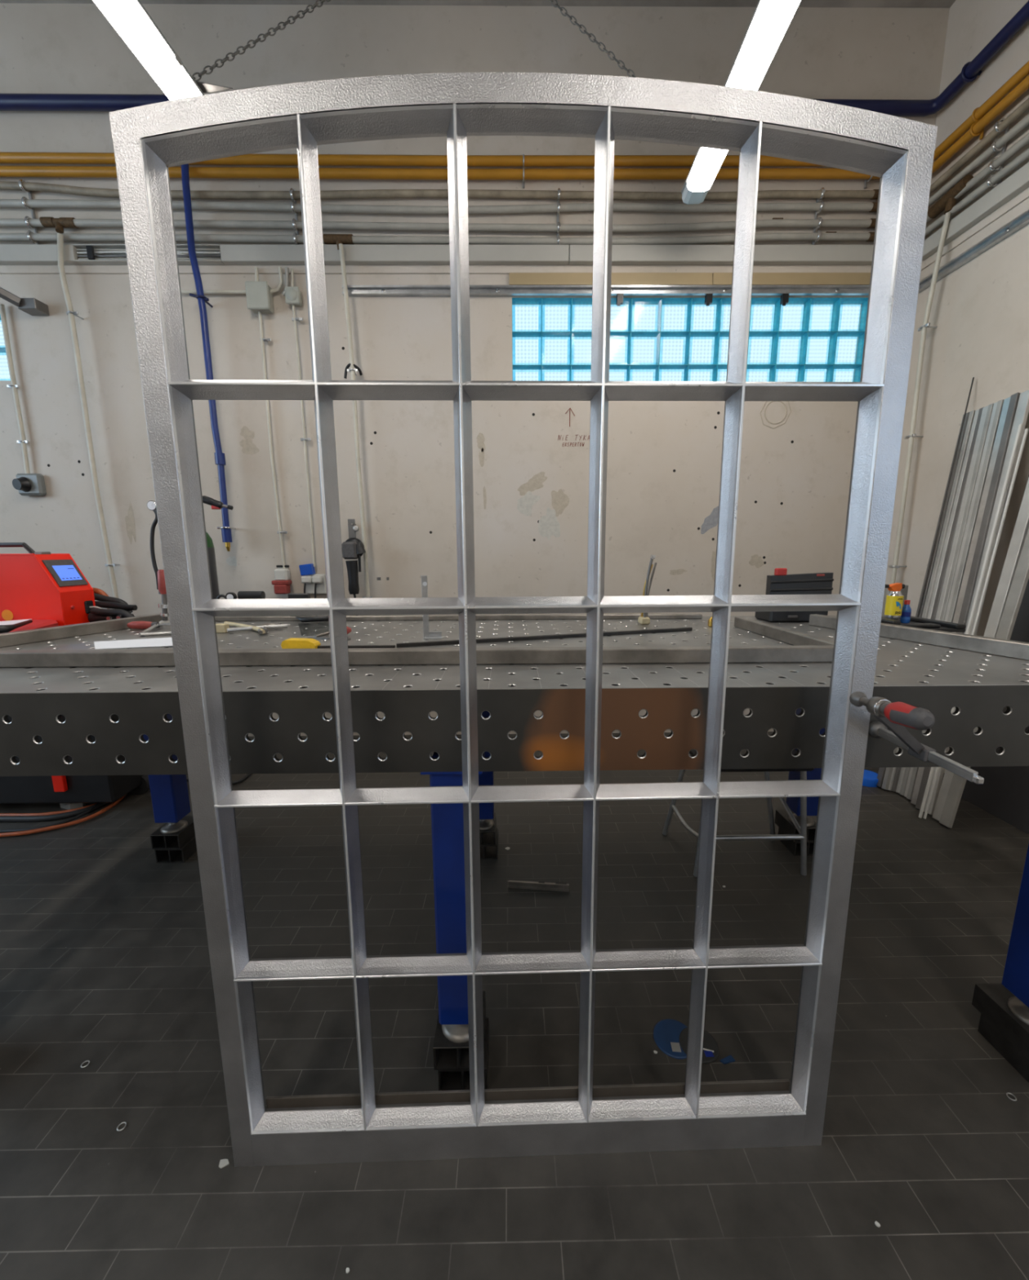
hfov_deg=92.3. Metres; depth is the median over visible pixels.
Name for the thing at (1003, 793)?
sheet
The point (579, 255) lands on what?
cable trunking
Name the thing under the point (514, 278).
wooden board
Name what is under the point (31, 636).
tube
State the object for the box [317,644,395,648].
bar
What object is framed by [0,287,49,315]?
wall bracket
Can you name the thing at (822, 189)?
clamp
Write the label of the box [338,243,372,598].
conduit
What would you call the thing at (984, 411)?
metal bar
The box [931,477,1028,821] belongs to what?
metal bar
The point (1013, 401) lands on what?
metal bar
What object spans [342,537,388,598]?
grinder
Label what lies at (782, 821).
support block
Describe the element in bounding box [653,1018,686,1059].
disc
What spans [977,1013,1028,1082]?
support block
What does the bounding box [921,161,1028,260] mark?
cable trunking
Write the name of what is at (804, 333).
window
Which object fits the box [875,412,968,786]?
metal bar
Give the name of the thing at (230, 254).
cable trunking
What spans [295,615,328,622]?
scraper
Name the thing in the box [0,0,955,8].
ceiling
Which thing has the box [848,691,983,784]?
clamp
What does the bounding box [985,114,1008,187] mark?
clamp
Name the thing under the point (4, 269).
trim
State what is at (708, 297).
hanger
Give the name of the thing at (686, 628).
bar
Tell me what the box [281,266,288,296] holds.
conduit
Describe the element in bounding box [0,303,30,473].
conduit
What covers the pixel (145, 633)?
rod
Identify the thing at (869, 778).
plastic tub
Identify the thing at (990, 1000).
support block
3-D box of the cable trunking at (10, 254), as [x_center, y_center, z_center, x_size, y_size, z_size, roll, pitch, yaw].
[-4.209,-2.446,3.139,2.840,0.095,0.048,0,10,-1]
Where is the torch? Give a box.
[202,495,233,510]
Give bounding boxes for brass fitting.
[707,616,711,626]
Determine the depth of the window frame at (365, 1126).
0.94 m
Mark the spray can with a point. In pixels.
(894, 599)
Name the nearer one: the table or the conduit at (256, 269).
the table
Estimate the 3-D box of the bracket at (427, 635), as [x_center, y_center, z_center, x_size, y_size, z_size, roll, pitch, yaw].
[-0.289,-0.114,1.726,0.067,0.219,0.032,0,10,-1]
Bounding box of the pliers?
[223,621,287,634]
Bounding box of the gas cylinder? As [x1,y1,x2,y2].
[146,500,230,759]
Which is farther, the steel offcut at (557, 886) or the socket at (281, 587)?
the socket at (281, 587)
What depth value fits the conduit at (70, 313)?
3.26 m
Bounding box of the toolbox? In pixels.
[754,568,833,622]
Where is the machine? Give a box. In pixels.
[0,542,150,804]
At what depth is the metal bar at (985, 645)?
1.52 m
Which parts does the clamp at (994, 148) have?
threaded rail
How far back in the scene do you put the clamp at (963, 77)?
2.81 m
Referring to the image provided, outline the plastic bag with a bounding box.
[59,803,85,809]
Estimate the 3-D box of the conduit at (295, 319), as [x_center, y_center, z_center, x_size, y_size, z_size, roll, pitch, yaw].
[-1.417,-1.361,3.375,0.074,1.701,0.047,0,10,-1]
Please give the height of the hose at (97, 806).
0.016 m
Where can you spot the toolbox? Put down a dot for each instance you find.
(780, 583)
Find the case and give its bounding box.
[280,637,320,648]
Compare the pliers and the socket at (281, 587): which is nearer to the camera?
the pliers
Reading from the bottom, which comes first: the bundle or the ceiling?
the bundle
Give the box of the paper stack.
[93,637,173,648]
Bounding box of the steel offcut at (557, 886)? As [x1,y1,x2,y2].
[507,880,568,892]
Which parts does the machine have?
carry handle, casing, edge trim, red cart post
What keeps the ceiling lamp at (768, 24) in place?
hanging from the ceiling
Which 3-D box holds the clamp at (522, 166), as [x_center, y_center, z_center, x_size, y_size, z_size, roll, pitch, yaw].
[0.057,-2.945,3.083,0.016,0.180,0.075,0,10,-1]
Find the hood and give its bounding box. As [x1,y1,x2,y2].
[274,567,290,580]
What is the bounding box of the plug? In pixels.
[271,564,292,594]
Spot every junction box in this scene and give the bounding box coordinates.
[244,280,274,313]
[284,286,302,306]
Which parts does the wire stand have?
rod, rod, rod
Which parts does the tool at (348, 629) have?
handle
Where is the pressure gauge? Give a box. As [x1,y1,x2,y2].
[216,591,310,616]
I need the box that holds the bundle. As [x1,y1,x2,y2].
[88,587,137,622]
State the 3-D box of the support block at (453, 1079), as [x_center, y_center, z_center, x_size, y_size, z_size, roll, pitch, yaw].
[-0.134,1.119,1.339,0.124,0.069,0.142,0,10,-1]
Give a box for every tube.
[0,613,162,647]
[214,613,702,621]
[733,616,833,645]
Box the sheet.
[960,475,1028,834]
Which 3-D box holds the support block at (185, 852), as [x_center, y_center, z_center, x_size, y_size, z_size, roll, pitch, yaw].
[-1.549,0.958,2.290,0.124,0.069,0.142,0,10,-1]
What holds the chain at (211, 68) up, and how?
hanging from the ceiling
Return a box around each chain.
[191,0,331,80]
[549,0,635,77]
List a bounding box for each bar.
[0,644,833,667]
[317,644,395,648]
[395,626,692,647]
[808,613,1028,660]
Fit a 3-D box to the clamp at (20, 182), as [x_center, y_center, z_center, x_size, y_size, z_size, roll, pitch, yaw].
[-3.047,-2.691,3.104,0.020,0.359,0.076,0,10,-1]
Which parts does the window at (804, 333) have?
sliding rail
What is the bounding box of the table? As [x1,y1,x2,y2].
[0,615,1028,1043]
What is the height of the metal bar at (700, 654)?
0.040 m
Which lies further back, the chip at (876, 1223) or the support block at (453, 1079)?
the support block at (453, 1079)
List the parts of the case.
panel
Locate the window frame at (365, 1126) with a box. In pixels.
[109,71,937,1166]
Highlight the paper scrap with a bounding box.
[719,1054,734,1064]
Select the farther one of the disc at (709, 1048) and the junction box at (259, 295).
the junction box at (259, 295)
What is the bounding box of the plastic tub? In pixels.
[862,769,878,786]
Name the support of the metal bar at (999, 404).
on the floor
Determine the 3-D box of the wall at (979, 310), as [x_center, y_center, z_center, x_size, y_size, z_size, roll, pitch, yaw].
[2.819,-0.875,-0.510,0.240,4.610,8.440,0,10,-1]
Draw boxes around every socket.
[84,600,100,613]
[271,580,292,594]
[298,563,326,598]
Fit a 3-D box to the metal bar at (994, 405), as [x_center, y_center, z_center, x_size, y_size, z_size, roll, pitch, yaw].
[2.417,-0.209,2.734,0.583,2.158,0.029,-7,12,-34]
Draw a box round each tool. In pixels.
[314,626,351,637]
[880,618,940,627]
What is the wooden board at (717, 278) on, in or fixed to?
attached to the wall at (531, 491)
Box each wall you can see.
[0,3,949,736]
[884,0,1028,773]
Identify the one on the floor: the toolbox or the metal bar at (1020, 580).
the metal bar at (1020, 580)
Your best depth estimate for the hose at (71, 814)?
2.58 m
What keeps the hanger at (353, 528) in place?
attached to the wall at (531, 491)
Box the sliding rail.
[917,209,1028,293]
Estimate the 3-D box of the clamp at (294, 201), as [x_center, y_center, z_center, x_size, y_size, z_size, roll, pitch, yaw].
[-1.387,-2.675,3.125,0.020,0.324,0.076,0,10,-1]
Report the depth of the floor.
1.40 m
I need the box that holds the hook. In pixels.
[343,363,362,378]
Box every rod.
[139,620,171,635]
[916,377,973,617]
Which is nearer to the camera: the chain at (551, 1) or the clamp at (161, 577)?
the clamp at (161, 577)
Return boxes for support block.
[150,815,195,848]
[154,835,196,862]
[432,991,485,1070]
[437,1017,488,1090]
[479,812,495,845]
[480,827,497,859]
[773,809,815,841]
[777,826,813,855]
[971,983,1028,1059]
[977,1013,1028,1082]
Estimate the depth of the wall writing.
3.41 m
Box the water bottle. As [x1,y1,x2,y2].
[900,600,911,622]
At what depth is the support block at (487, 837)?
2.25 m
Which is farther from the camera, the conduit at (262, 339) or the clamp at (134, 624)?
the conduit at (262, 339)
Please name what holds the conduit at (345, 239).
attached to the clamp at (558, 188)
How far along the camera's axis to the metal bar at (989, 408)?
2.74 m
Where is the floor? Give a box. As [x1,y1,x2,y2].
[0,731,1028,1279]
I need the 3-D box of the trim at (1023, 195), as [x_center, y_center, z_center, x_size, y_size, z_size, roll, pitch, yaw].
[2.669,-2.079,0.981,0.012,0.140,4.600,0,10,-1]
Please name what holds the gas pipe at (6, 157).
attached to the wall at (531, 491)
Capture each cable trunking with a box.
[0,244,80,265]
[219,244,568,265]
[568,244,872,265]
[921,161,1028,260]
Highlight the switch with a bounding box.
[12,473,46,495]
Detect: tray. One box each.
[0,618,58,633]
[72,244,224,265]
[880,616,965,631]
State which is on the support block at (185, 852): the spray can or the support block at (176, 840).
the support block at (176, 840)
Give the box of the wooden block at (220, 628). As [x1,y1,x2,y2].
[215,623,229,632]
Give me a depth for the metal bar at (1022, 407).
2.56 m
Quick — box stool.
[662,749,813,876]
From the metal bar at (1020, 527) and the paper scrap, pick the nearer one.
the paper scrap
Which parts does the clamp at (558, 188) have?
threaded rail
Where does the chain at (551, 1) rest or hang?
hanging from the ceiling
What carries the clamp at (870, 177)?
attached to the wall at (531, 491)
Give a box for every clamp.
[17,179,39,244]
[127,621,170,629]
[157,568,168,622]
[288,187,299,244]
[521,153,524,188]
[556,187,560,244]
[811,187,824,244]
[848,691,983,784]
[862,175,872,189]
[960,61,981,82]
[968,106,983,140]
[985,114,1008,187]
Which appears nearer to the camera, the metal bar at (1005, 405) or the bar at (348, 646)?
the bar at (348, 646)
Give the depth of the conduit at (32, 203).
3.11 m
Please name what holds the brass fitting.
on the table
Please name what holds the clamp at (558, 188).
attached to the wall at (531, 491)
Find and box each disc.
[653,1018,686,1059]
[679,1026,718,1063]
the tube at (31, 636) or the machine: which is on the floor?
the machine
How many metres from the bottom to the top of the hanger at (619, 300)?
0.072 m
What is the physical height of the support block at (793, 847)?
0.069 m
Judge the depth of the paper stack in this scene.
1.66 m
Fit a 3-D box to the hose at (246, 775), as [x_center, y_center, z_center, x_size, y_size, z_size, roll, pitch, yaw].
[-1.993,0.836,3.111,0.694,0.018,0.358,0,10,-1]
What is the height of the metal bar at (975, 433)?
2.152 m
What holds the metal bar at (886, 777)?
on the floor
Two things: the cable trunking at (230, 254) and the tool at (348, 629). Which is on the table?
the tool at (348, 629)
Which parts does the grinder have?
motor, switch lever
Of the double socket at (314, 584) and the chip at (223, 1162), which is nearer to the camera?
the chip at (223, 1162)
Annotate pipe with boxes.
[0,0,1028,116]
[0,60,1028,166]
[0,75,1028,180]
[181,164,235,551]
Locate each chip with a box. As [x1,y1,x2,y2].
[218,1159,229,1168]
[874,1221,879,1226]
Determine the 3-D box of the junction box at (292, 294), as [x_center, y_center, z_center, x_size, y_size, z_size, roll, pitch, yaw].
[-1.433,-2.229,3.212,0.093,0.101,0.063,0,10,-1]
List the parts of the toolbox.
lid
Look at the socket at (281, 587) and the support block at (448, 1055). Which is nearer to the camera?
the support block at (448, 1055)
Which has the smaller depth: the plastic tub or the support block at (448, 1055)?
the support block at (448, 1055)
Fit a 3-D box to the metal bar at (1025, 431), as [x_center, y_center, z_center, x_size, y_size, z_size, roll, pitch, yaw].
[2.351,-0.075,2.524,0.592,1.965,0.012,-6,12,-31]
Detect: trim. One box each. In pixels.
[0,264,871,274]
[920,186,1028,271]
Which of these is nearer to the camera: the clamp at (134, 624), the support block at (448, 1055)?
the support block at (448, 1055)
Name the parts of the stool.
leg, leg, seat, leg, leg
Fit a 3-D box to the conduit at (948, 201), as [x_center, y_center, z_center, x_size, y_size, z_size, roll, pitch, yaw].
[-1.474,-2.232,0.898,8.264,0.137,4.581,0,10,-1]
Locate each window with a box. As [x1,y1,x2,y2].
[342,284,869,382]
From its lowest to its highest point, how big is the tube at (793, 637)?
0.040 m
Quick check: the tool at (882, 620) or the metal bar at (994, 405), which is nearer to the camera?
the tool at (882, 620)
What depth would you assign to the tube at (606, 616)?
2.20 m
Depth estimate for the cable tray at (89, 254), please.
3.15 m
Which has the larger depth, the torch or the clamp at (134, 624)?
the torch
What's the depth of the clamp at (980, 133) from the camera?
2.78 m
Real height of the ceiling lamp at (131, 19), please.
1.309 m
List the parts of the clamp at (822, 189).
threaded rail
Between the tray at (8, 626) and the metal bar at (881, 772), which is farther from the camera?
the metal bar at (881, 772)
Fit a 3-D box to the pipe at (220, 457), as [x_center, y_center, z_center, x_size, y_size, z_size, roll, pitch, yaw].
[-1.977,-1.888,3.218,0.108,2.582,0.143,6,12,30]
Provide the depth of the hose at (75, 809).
2.61 m
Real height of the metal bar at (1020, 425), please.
1.995 m
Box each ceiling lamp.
[93,0,232,100]
[680,146,728,204]
[723,0,799,90]
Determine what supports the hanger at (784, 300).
hanging from the window at (804, 333)
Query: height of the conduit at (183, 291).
0.022 m
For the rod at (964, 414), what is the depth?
2.86 m
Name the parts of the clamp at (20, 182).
threaded rail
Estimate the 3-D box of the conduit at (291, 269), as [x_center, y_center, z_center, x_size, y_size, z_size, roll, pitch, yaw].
[-1.435,-2.337,3.195,0.027,0.108,0.017,0,10,-1]
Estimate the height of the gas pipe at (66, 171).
0.074 m
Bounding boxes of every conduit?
[0,97,1028,200]
[0,114,1028,213]
[0,133,1028,233]
[0,148,1028,249]
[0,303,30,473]
[57,232,119,598]
[181,289,245,293]
[254,266,258,280]
[257,311,287,568]
[270,266,283,293]
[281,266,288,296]
[290,268,293,286]
[291,304,315,566]
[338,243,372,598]
[888,212,950,583]
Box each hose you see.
[0,794,126,836]
[0,802,97,816]
[0,802,108,822]
[0,805,98,832]
[186,773,250,784]
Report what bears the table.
on the support block at (487, 837)
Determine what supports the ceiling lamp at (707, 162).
hanging from the ceiling
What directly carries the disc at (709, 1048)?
on the disc at (666, 1032)
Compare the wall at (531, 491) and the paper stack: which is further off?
the wall at (531, 491)
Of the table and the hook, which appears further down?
the table
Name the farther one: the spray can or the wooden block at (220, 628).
the spray can
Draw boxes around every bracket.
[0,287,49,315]
[421,575,442,639]
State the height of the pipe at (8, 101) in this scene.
0.097 m
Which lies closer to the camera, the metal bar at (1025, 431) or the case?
the case
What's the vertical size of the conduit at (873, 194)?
0.122 m
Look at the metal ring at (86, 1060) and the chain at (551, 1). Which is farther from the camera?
the chain at (551, 1)
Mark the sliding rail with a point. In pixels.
(1021, 220)
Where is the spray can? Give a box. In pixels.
[883,582,904,621]
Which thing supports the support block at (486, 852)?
on the floor
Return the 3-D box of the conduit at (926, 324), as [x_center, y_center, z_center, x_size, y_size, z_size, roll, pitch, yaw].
[2.595,-1.339,3.189,0.103,2.445,0.122,4,11,21]
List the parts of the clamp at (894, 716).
handle, sliding arm, clamp rail, rail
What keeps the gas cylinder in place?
on the floor
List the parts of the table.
leg, steel strip, leg, leg, leg, leg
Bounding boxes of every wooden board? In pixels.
[508,272,712,284]
[711,272,870,284]
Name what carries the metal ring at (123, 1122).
on the floor
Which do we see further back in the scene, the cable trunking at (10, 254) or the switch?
the switch
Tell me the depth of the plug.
3.48 m
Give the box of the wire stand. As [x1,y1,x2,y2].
[637,555,656,624]
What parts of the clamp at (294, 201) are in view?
threaded rail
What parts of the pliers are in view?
handle, handle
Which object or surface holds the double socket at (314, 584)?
attached to the wall at (531, 491)
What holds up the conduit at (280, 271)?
attached to the junction box at (259, 295)
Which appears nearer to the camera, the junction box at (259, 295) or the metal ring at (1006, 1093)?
the metal ring at (1006, 1093)
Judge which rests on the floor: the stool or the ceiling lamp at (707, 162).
the stool
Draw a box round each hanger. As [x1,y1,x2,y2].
[347,519,359,538]
[615,293,622,306]
[704,293,712,306]
[779,293,788,306]
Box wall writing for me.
[557,408,589,446]
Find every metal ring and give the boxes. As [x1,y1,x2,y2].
[80,1060,89,1067]
[116,1121,126,1131]
[1005,1092,1016,1101]
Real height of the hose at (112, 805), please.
0.020 m
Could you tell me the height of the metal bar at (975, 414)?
2.149 m

